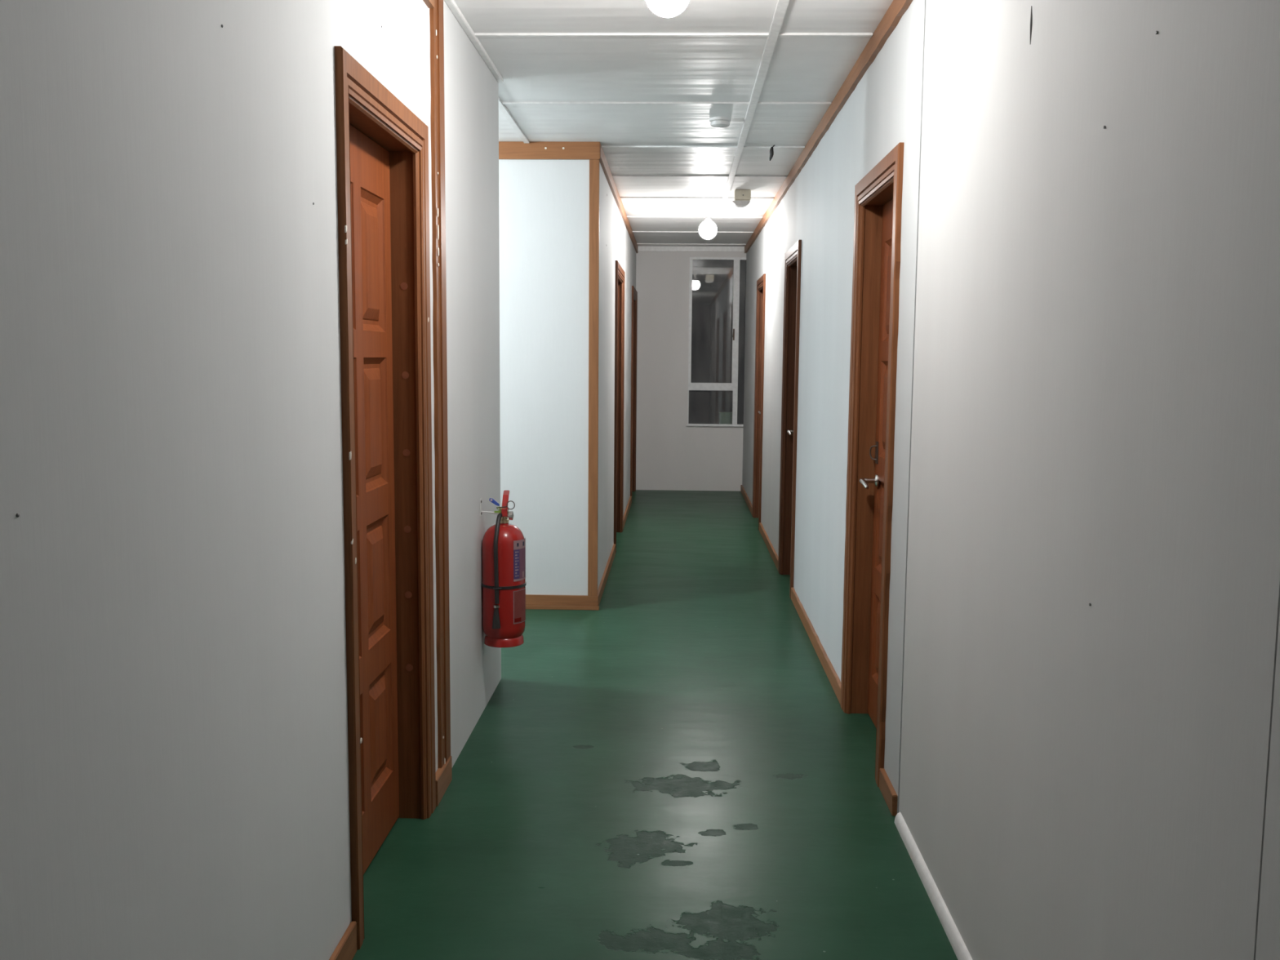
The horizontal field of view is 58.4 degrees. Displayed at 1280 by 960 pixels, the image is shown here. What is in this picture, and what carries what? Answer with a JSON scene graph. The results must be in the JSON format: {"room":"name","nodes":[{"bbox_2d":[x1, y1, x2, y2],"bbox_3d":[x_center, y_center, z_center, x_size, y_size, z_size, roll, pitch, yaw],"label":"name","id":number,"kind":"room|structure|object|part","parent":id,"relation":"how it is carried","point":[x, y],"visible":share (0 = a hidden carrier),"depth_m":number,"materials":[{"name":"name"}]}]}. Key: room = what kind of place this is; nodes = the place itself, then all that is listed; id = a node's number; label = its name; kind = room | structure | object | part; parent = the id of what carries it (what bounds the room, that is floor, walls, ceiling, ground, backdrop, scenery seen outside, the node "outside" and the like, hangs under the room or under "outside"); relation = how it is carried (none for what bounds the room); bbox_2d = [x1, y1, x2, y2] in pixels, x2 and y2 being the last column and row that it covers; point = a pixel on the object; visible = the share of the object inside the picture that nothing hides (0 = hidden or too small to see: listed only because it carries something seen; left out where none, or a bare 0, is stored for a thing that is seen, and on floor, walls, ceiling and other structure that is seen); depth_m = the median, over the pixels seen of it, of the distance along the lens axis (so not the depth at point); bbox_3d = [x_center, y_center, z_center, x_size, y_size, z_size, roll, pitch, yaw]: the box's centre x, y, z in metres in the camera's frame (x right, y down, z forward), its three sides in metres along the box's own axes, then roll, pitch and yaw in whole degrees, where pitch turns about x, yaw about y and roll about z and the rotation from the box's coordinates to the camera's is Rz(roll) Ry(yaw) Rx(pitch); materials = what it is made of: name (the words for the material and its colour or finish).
{"room":"corridor","nodes":[
{"label":"corridor","id":0,"kind":"room"},
{"bbox_2d":[0,0,501,959],"bbox_3d":[-2.011,-0.115,2.178,2.637,2.570,5.620,1,6,2],"label":"wall","id":1,"kind":"structure","parent":0,"point":[174,748],"depth_m":1.81,"materials":[{"name":"paint"}]},
{"bbox_2d":[328,920,357,959],"bbox_3d":[-0.738,1.265,1.108,0.014,0.075,3.284,1,6,2],"label":"baseboard","id":2,"kind":"structure","parent":1,"relation":"attached to","point":[346,948],"depth_m":2.67,"materials":[{"name":"brown wood"}]},
{"bbox_2d":[334,45,435,950],"bbox_3d":[-0.714,0.038,3.072,0.131,2.095,0.879,1,6,2],"label":"door","id":3,"kind":"structure","parent":1,"relation":"in","point":[382,146],"depth_m":3.29,"materials":[{"name":"brown wood"}]},
{"bbox_3d":[-0.759,-0.567,2.852,0.030,0.376,0.242,1,6,2],"label":"raised panel","id":4,"kind":"part","parent":3,"relation":"part of","materials":[{"name":"brown wood"}]},
{"bbox_3d":[-0.763,-0.127,2.899,0.030,0.365,0.242,1,6,2],"label":"raised panel","id":5,"kind":"part","parent":3,"relation":"part of","materials":[{"name":"brown wood"}]},
{"bbox_3d":[-0.767,0.317,2.947,0.030,0.346,0.242,1,6,2],"label":"raised panel","id":6,"kind":"part","parent":3,"relation":"part of","materials":[{"name":"brown wood"}]},
{"bbox_3d":[-0.770,0.754,2.994,0.030,0.334,0.242,1,6,2],"label":"raised panel","id":7,"kind":"part","parent":3,"relation":"part of","materials":[{"name":"brown wood"}]},
{"bbox_3d":[-0.749,-0.600,3.162,0.030,0.376,0.242,1,6,2],"label":"raised panel","id":8,"kind":"part","parent":3,"relation":"part of","materials":[{"name":"brown wood"}]},
{"bbox_3d":[-0.753,-0.160,3.209,0.030,0.365,0.242,1,6,2],"label":"raised panel","id":9,"kind":"part","parent":3,"relation":"part of","materials":[{"name":"brown wood"}]},
{"bbox_3d":[-0.756,0.284,3.257,0.030,0.346,0.242,1,6,2],"label":"raised panel","id":10,"kind":"part","parent":3,"relation":"part of","materials":[{"name":"brown wood"}]},
{"bbox_3d":[-0.760,0.721,3.304,0.030,0.334,0.242,1,6,2],"label":"raised panel","id":11,"kind":"part","parent":3,"relation":"part of","materials":[{"name":"brown wood"}]},
{"bbox_2d":[422,0,434,8],"bbox_3d":[-0.699,-1.249,1.331,0.018,0.112,4.265,1,6,2],"label":"trim","id":12,"kind":"structure","parent":1,"relation":"attached to","point":[429,3],"depth_m":3.42,"materials":[{"name":"brown wood"}]},
{"bbox_2d":[429,0,450,768],"bbox_3d":[-0.637,-0.263,3.657,0.017,2.570,0.130,1,6,2],"label":"trim","id":13,"kind":"structure","parent":1,"relation":"attached to","point":[436,14],"depth_m":3.63,"materials":[{"name":"brown wood"}]},
{"bbox_2d":[435,755,452,806],"bbox_3d":[-0.646,0.978,3.733,0.022,0.085,0.232,1,6,2],"label":"baseboard","id":14,"kind":"structure","parent":1,"relation":"attached to","point":[443,775],"depth_m":3.71,"materials":[{"name":"brown wood"}]},
{"bbox_2d":[444,0,503,83],"bbox_3d":[-0.601,-1.603,4.188,0.022,0.018,1.205,1,6,2],"label":"trim","id":15,"kind":"structure","parent":1,"relation":"attached to","point":[451,4],"depth_m":4.13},
{"bbox_2d":[480,497,498,516],"bbox_3d":[-0.594,0.105,4.492,0.076,0.070,0.027,-2,7,-24],"label":"wall bracket","id":16,"kind":"object","parent":1,"relation":"attached to","point":[481,508],"visible":1,"depth_m":4.48,"materials":[{"name":"white metal"}]},
{"bbox_3d":[-0.622,0.106,4.480,0.003,0.070,0.030,1,6,2],"label":"plate","id":17,"kind":"part","parent":16,"relation":"part of","materials":[{"name":"white plastic"}]},
{"bbox_3d":[-0.588,0.128,4.489,0.069,0.017,0.009,-1,6,-16],"label":"hook arm","id":18,"kind":"part","parent":16,"relation":"part of","materials":[{"name":"white plastic"}]},
{"bbox_2d":[481,489,526,647],"bbox_3d":[-0.542,0.350,4.531,0.183,0.602,0.176,-5,8,-39],"label":"fire extinguisher","id":19,"kind":"object","parent":16,"relation":"hanging from","point":[504,583],"visible":1,"depth_m":4.47,"materials":[{"name":"red metal"}]},
{"bbox_3d":[-0.532,0.092,4.535,0.023,0.091,0.125,0,6,-2],"label":"squeeze lever","id":20,"kind":"part","parent":19,"relation":"part of","materials":[{"name":"red metal"}]},
{"bbox_3d":[-0.480,0.329,4.468,0.027,0.114,0.001,-5,8,-43],"label":"label panel","id":21,"kind":"part","parent":19,"relation":"part of","materials":[{"name":"purple paper"}]},
{"bbox_2d":[498,97,529,143],"bbox_3d":[-0.634,-1.749,5.499,0.030,0.010,1.380,1,6,2],"label":"trim","id":22,"kind":"structure","parent":1,"relation":"attached to","point":[503,108],"depth_m":5.63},
{"bbox_2d":[475,32,873,37],"bbox_3d":[0.109,-1.593,4.102,1.438,0.008,0.028,1,6,2],"label":"trim","id":23,"kind":"structure","parent":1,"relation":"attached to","point":[493,34],"depth_m":4.09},
{"bbox_2d":[498,159,635,595],"bbox_3d":[-1.618,-0.877,9.288,2.950,2.570,5.860,1,6,2],"label":"wall","id":24,"kind":"structure","parent":0,"point":[544,204],"depth_m":6.36,"materials":[{"name":"paint"}]},
{"bbox_2d":[498,141,599,159],"bbox_3d":[-1.692,-1.795,6.233,2.956,0.092,0.022,1,6,2],"label":"trim","id":25,"kind":"structure","parent":24,"relation":"attached to","point":[507,149],"depth_m":6.19,"materials":[{"name":"brown wood"}]},
{"bbox_2d":[525,594,599,610],"bbox_3d":[-1.710,0.675,6.497,2.962,0.080,0.024,1,6,2],"label":"trim","id":26,"kind":"structure","parent":24,"relation":"attached to","point":[539,602],"depth_m":6.45,"materials":[{"name":"brown wood"}]},
{"bbox_2d":[587,159,599,595],"bbox_3d":[-0.256,-0.550,6.330,0.054,2.425,0.030,1,6,2],"label":"trim","id":27,"kind":"structure","parent":24,"relation":"attached to","point":[593,286],"depth_m":6.31,"materials":[{"name":"brown wood"}]},
{"bbox_2d":[597,543,615,605],"bbox_3d":[-0.214,0.595,7.400,0.016,0.070,1.826,1,6,2],"label":"baseboard","id":28,"kind":"structure","parent":24,"relation":"attached to","point":[603,581],"depth_m":7.25,"materials":[{"name":"brown wood"}]},
{"bbox_2d":[599,143,638,253],"bbox_3d":[-0.126,-2.103,9.116,0.018,0.070,5.839,1,6,2],"label":"trim","id":29,"kind":"structure","parent":24,"relation":"attached to","point":[603,162],"depth_m":7.84,"materials":[{"name":"brown wood"}]},
{"bbox_2d":[613,260,625,553],"bbox_3d":[-0.212,-0.568,8.746,0.130,2.095,1.092,1,6,2],"label":"door","id":30,"kind":"structure","parent":24,"relation":"in","point":[620,273],"depth_m":9.15,"materials":[{"name":"brown wood"}]},
{"bbox_2d":[622,496,631,529],"bbox_3d":[-0.118,0.285,10.284,0.016,0.070,1.782,1,6,2],"label":"baseboard","id":31,"kind":"structure","parent":24,"relation":"attached to","point":[628,508],"depth_m":10.20,"materials":[{"name":"brown wood"}]},
{"bbox_2d":[630,285,637,496],"bbox_3d":[-0.117,-0.874,11.593,0.130,2.095,1.062,1,6,2],"label":"door","id":32,"kind":"structure","parent":24,"relation":"in","point":[634,293],"depth_m":11.97,"materials":[{"name":"brown wood"}]},
{"bbox_2d":[636,243,746,244],"bbox_3d":[0.519,-2.406,11.689,1.125,0.008,0.028,1,6,2],"label":"trim","id":33,"kind":"structure","parent":24,"relation":"attached to","point":[637,243],"depth_m":11.68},
{"bbox_2d":[632,231,753,232],"bbox_3d":[0.481,-2.284,10.556,1.125,0.008,0.028,1,6,2],"label":"trim","id":34,"kind":"structure","parent":24,"relation":"attached to","point":[633,231],"depth_m":10.55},
{"bbox_2d":[626,216,762,217],"bbox_3d":[0.443,-2.163,9.424,1.125,0.008,0.028,1,6,2],"label":"trim","id":35,"kind":"structure","parent":24,"relation":"attached to","point":[627,216],"depth_m":9.41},
{"bbox_2d":[620,196,773,199],"bbox_3d":[0.406,-2.041,8.291,1.125,0.008,0.028,1,6,2],"label":"trim","id":36,"kind":"structure","parent":24,"relation":"attached to","point":[620,197],"depth_m":8.28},
{"bbox_2d":[612,174,786,177],"bbox_3d":[0.372,-1.935,7.297,1.125,0.008,0.028,1,6,2],"label":"trim","id":37,"kind":"structure","parent":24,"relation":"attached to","point":[613,175],"depth_m":7.29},
{"bbox_2d":[601,145,804,148],"bbox_3d":[0.339,-1.826,6.283,1.125,0.008,0.028,1,6,2],"label":"trim","id":38,"kind":"structure","parent":24,"relation":"attached to","point":[602,146],"depth_m":6.28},
{"bbox_2d":[351,489,957,959],"bbox_3d":[-1.172,0.846,5.886,4.500,0.120,13.240,1,6,2],"label":"floor","id":39,"kind":"structure","parent":0,"point":[673,768],"depth_m":3.71,"materials":[{"name":"green paint"}]},
{"bbox_2d":[453,0,893,246],"bbox_3d":[-1.150,-1.819,5.599,4.500,0.100,13.240,1,6,2],"label":"ceiling","id":40,"kind":"structure","parent":0,"point":[628,68],"depth_m":4.87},
{"bbox_2d":[502,101,831,105],"bbox_3d":[0.096,-1.712,5.207,1.538,0.008,0.028,1,6,2],"label":"trim","id":41,"kind":"structure","parent":40,"relation":"attached to","point":[503,102],"depth_m":5.20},
{"bbox_2d":[645,0,688,17],"bbox_3d":[0.074,-1.366,3.071,0.124,0.239,0.124,1,6,2],"label":"ceiling lamp","id":42,"kind":"object","parent":40,"relation":"attached to","point":[663,8],"visible":1,"depth_m":3.06,"materials":[{"name":"white glass"}]},
{"bbox_2d":[698,204,716,239],"bbox_3d":[0.518,-1.964,8.728,0.140,0.254,0.140,1,6,2],"label":"ceiling lamp","id":43,"kind":"object","parent":40,"relation":"attached to","point":[708,228],"visible":1,"depth_m":8.69,"materials":[{"name":"white glass"}]},
{"bbox_3d":[0.518,-1.898,8.735,0.140,0.123,0.140,1,6,2],"label":"bulb","id":44,"kind":"part","parent":43,"relation":"part of","materials":[{"name":"white glass"}]},
{"bbox_3d":[0.518,-1.981,8.726,0.091,0.043,0.091,1,6,2],"label":"bulb","id":45,"kind":"part","parent":43,"relation":"part of","materials":[{"name":"white glass"}]},
{"bbox_2d":[709,116,730,128],"bbox_3d":[0.389,-1.730,5.557,0.104,0.042,0.104,1,6,2],"label":"smoke detector","id":46,"kind":"object","parent":40,"relation":"attached to","point":[719,122],"visible":1,"depth_m":5.52,"materials":[{"name":"white plastic"}]},
{"bbox_2d":[732,189,751,207],"bbox_3d":[0.701,-1.946,7.919,0.127,0.114,0.090,1,6,2],"label":"emergency light","id":47,"kind":"object","parent":40,"relation":"attached to","point":[742,197],"visible":1,"depth_m":7.88,"materials":[{"name":"beige plastic"}]},
{"bbox_2d":[722,0,789,199],"bbox_3d":[0.479,-1.595,4.168,0.036,0.012,8.256,1,6,2],"label":"trim","id":48,"kind":"structure","parent":40,"relation":"attached to","point":[781,7],"depth_m":4.74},
{"bbox_2d":[768,144,774,160],"bbox_3d":[0.717,-1.778,6.227,0.022,0.087,0.027,6,8,44],"label":"cable","id":49,"kind":"object","parent":40,"relation":"hanging from","point":[771,151],"visible":1,"depth_m":6.22,"materials":[{"name":"black rubber"}]},
{"bbox_2d":[635,251,746,491],"bbox_3d":[0.529,-1.172,12.194,1.392,2.570,0.120,1,6,2],"label":"wall","id":50,"kind":"structure","parent":0,"point":[671,455],"depth_m":12.18,"materials":[{"name":"paint"}]},
{"bbox_2d":[637,246,744,251],"bbox_3d":[0.526,-2.417,11.985,1.130,0.050,0.030,1,6,2],"label":"trim","id":51,"kind":"structure","parent":50,"relation":"attached to","point":[640,248],"depth_m":11.97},
{"bbox_2d":[686,257,746,426],"bbox_3d":[0.803,-1.452,12.101,0.604,1.773,0.108,1,6,2],"label":"window","id":52,"kind":"structure","parent":50,"relation":"in","point":[717,285],"depth_m":12.12,"materials":[{"name":"white metal"}]},
{"bbox_3d":[0.751,-0.775,12.201,0.469,0.361,0.005,1,6,2],"label":"pane","id":53,"kind":"part","parent":52,"relation":"part of","materials":[{"name":"clear glass"}]},
{"bbox_3d":[0.764,-1.672,12.105,0.439,1.292,0.005,1,6,2],"label":"pane","id":54,"kind":"part","parent":52,"relation":"part of","materials":[{"name":"clear glass"}]},
{"bbox_3d":[0.795,-0.578,12.187,0.603,0.016,0.042,1,6,2],"label":"sill","id":55,"kind":"part","parent":52,"relation":"part of","materials":[{"name":"white metal"}]},
{"bbox_3d":[0.984,-1.670,12.094,0.013,1.290,0.062,1,6,2],"label":"sash rail","id":56,"kind":"part","parent":52,"relation":"part of","materials":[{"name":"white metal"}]},
{"bbox_3d":[1.072,-1.452,12.128,0.068,1.729,0.005,1,6,2],"label":"pane","id":57,"kind":"part","parent":52,"relation":"part of","materials":[{"name":"clear glass"}]},
{"bbox_2d":[742,0,1279,959],"bbox_3d":[0.947,-0.470,5.704,0.123,2.570,12.900,1,6,2],"label":"wall","id":58,"kind":"structure","parent":0,"point":[1082,757],"depth_m":2.04,"materials":[{"name":"paint"}]},
{"bbox_2d":[740,484,752,515],"bbox_3d":[1.052,0.188,11.277,0.016,0.071,1.954,1,6,2],"label":"baseboard","id":59,"kind":"structure","parent":58,"relation":"attached to","point":[747,500],"depth_m":11.19,"materials":[{"name":"brown wood"}]},
{"bbox_2d":[751,273,765,530],"bbox_3d":[1.069,-0.669,9.779,0.130,2.095,0.832,1,6,2],"label":"door","id":60,"kind":"structure","parent":58,"relation":"in","point":[761,282],"depth_m":10.06,"materials":[{"name":"brown wood"}]},
{"bbox_2d":[759,522,777,569],"bbox_3d":[0.961,0.480,8.558,0.016,0.071,1.842,1,6,2],"label":"baseboard","id":61,"kind":"structure","parent":58,"relation":"attached to","point":[774,555],"depth_m":8.46,"materials":[{"name":"brown wood"}]},
{"bbox_2d":[777,240,801,598],"bbox_3d":[0.980,-0.382,7.106,0.130,2.095,0.852,1,6,2],"label":"door","id":62,"kind":"structure","parent":58,"relation":"in","point":[792,291],"depth_m":7.40,"materials":[{"name":"brown wood"}]},
{"bbox_3d":[0.980,-0.309,7.338,0.073,0.052,0.133,1,6,2],"label":"handle","id":63,"kind":"part","parent":62,"relation":"part of","materials":[{"name":"metal"}]},
{"bbox_2d":[791,587,840,705],"bbox_3d":[0.868,0.782,5.746,0.016,0.070,2.102,1,6,2],"label":"baseboard","id":64,"kind":"structure","parent":58,"relation":"attached to","point":[828,667],"depth_m":5.49,"materials":[{"name":"brown wood"}]},
{"bbox_2d":[744,0,912,253],"bbox_3d":[0.889,-1.713,5.572,0.020,0.071,12.899,1,6,2],"label":"trim","id":65,"kind":"structure","parent":58,"relation":"attached to","point":[897,8],"depth_m":4.80,"materials":[{"name":"brown wood"}]},
{"bbox_2d":[840,142,904,786],"bbox_3d":[0.881,-0.064,4.145,0.130,2.095,0.898,1,6,2],"label":"door","id":66,"kind":"structure","parent":58,"relation":"in","point":[878,194],"depth_m":4.43,"materials":[{"name":"brown wood"}]},
{"bbox_3d":[0.882,0.007,4.397,0.073,0.052,0.133,1,6,2],"label":"handle","id":67,"kind":"part","parent":66,"relation":"part of","materials":[{"name":"metal"}]},
{"bbox_3d":[0.925,0.619,4.377,0.030,0.334,0.248,1,6,2],"label":"raised panel","id":68,"kind":"part","parent":66,"relation":"part of","materials":[{"name":"brown wood"}]},
{"bbox_3d":[0.929,0.182,4.330,0.030,0.346,0.248,1,6,2],"label":"raised panel","id":69,"kind":"part","parent":66,"relation":"part of","materials":[{"name":"brown wood"}]},
{"bbox_3d":[0.933,-0.261,4.282,0.030,0.365,0.248,1,6,2],"label":"raised panel","id":70,"kind":"part","parent":66,"relation":"part of","materials":[{"name":"brown wood"}]},
{"bbox_3d":[0.936,-0.701,4.235,0.030,0.376,0.248,1,6,2],"label":"raised panel","id":71,"kind":"part","parent":66,"relation":"part of","materials":[{"name":"brown wood"}]},
{"bbox_2d":[879,768,897,816],"bbox_3d":[0.799,1.003,3.692,0.016,0.068,0.236,1,6,2],"label":"baseboard","id":72,"kind":"structure","parent":58,"relation":"attached to","point":[886,787],"depth_m":3.66,"materials":[{"name":"brown wood"}]},
{"bbox_2d":[894,812,972,959],"bbox_3d":[0.724,1.258,1.479,0.018,0.034,4.120,1,6,2],"label":"baseboard","id":73,"kind":"structure","parent":58,"relation":"attached to","point":[953,934],"depth_m":3.02,"materials":[{"name":"white plastic"}]}
]}

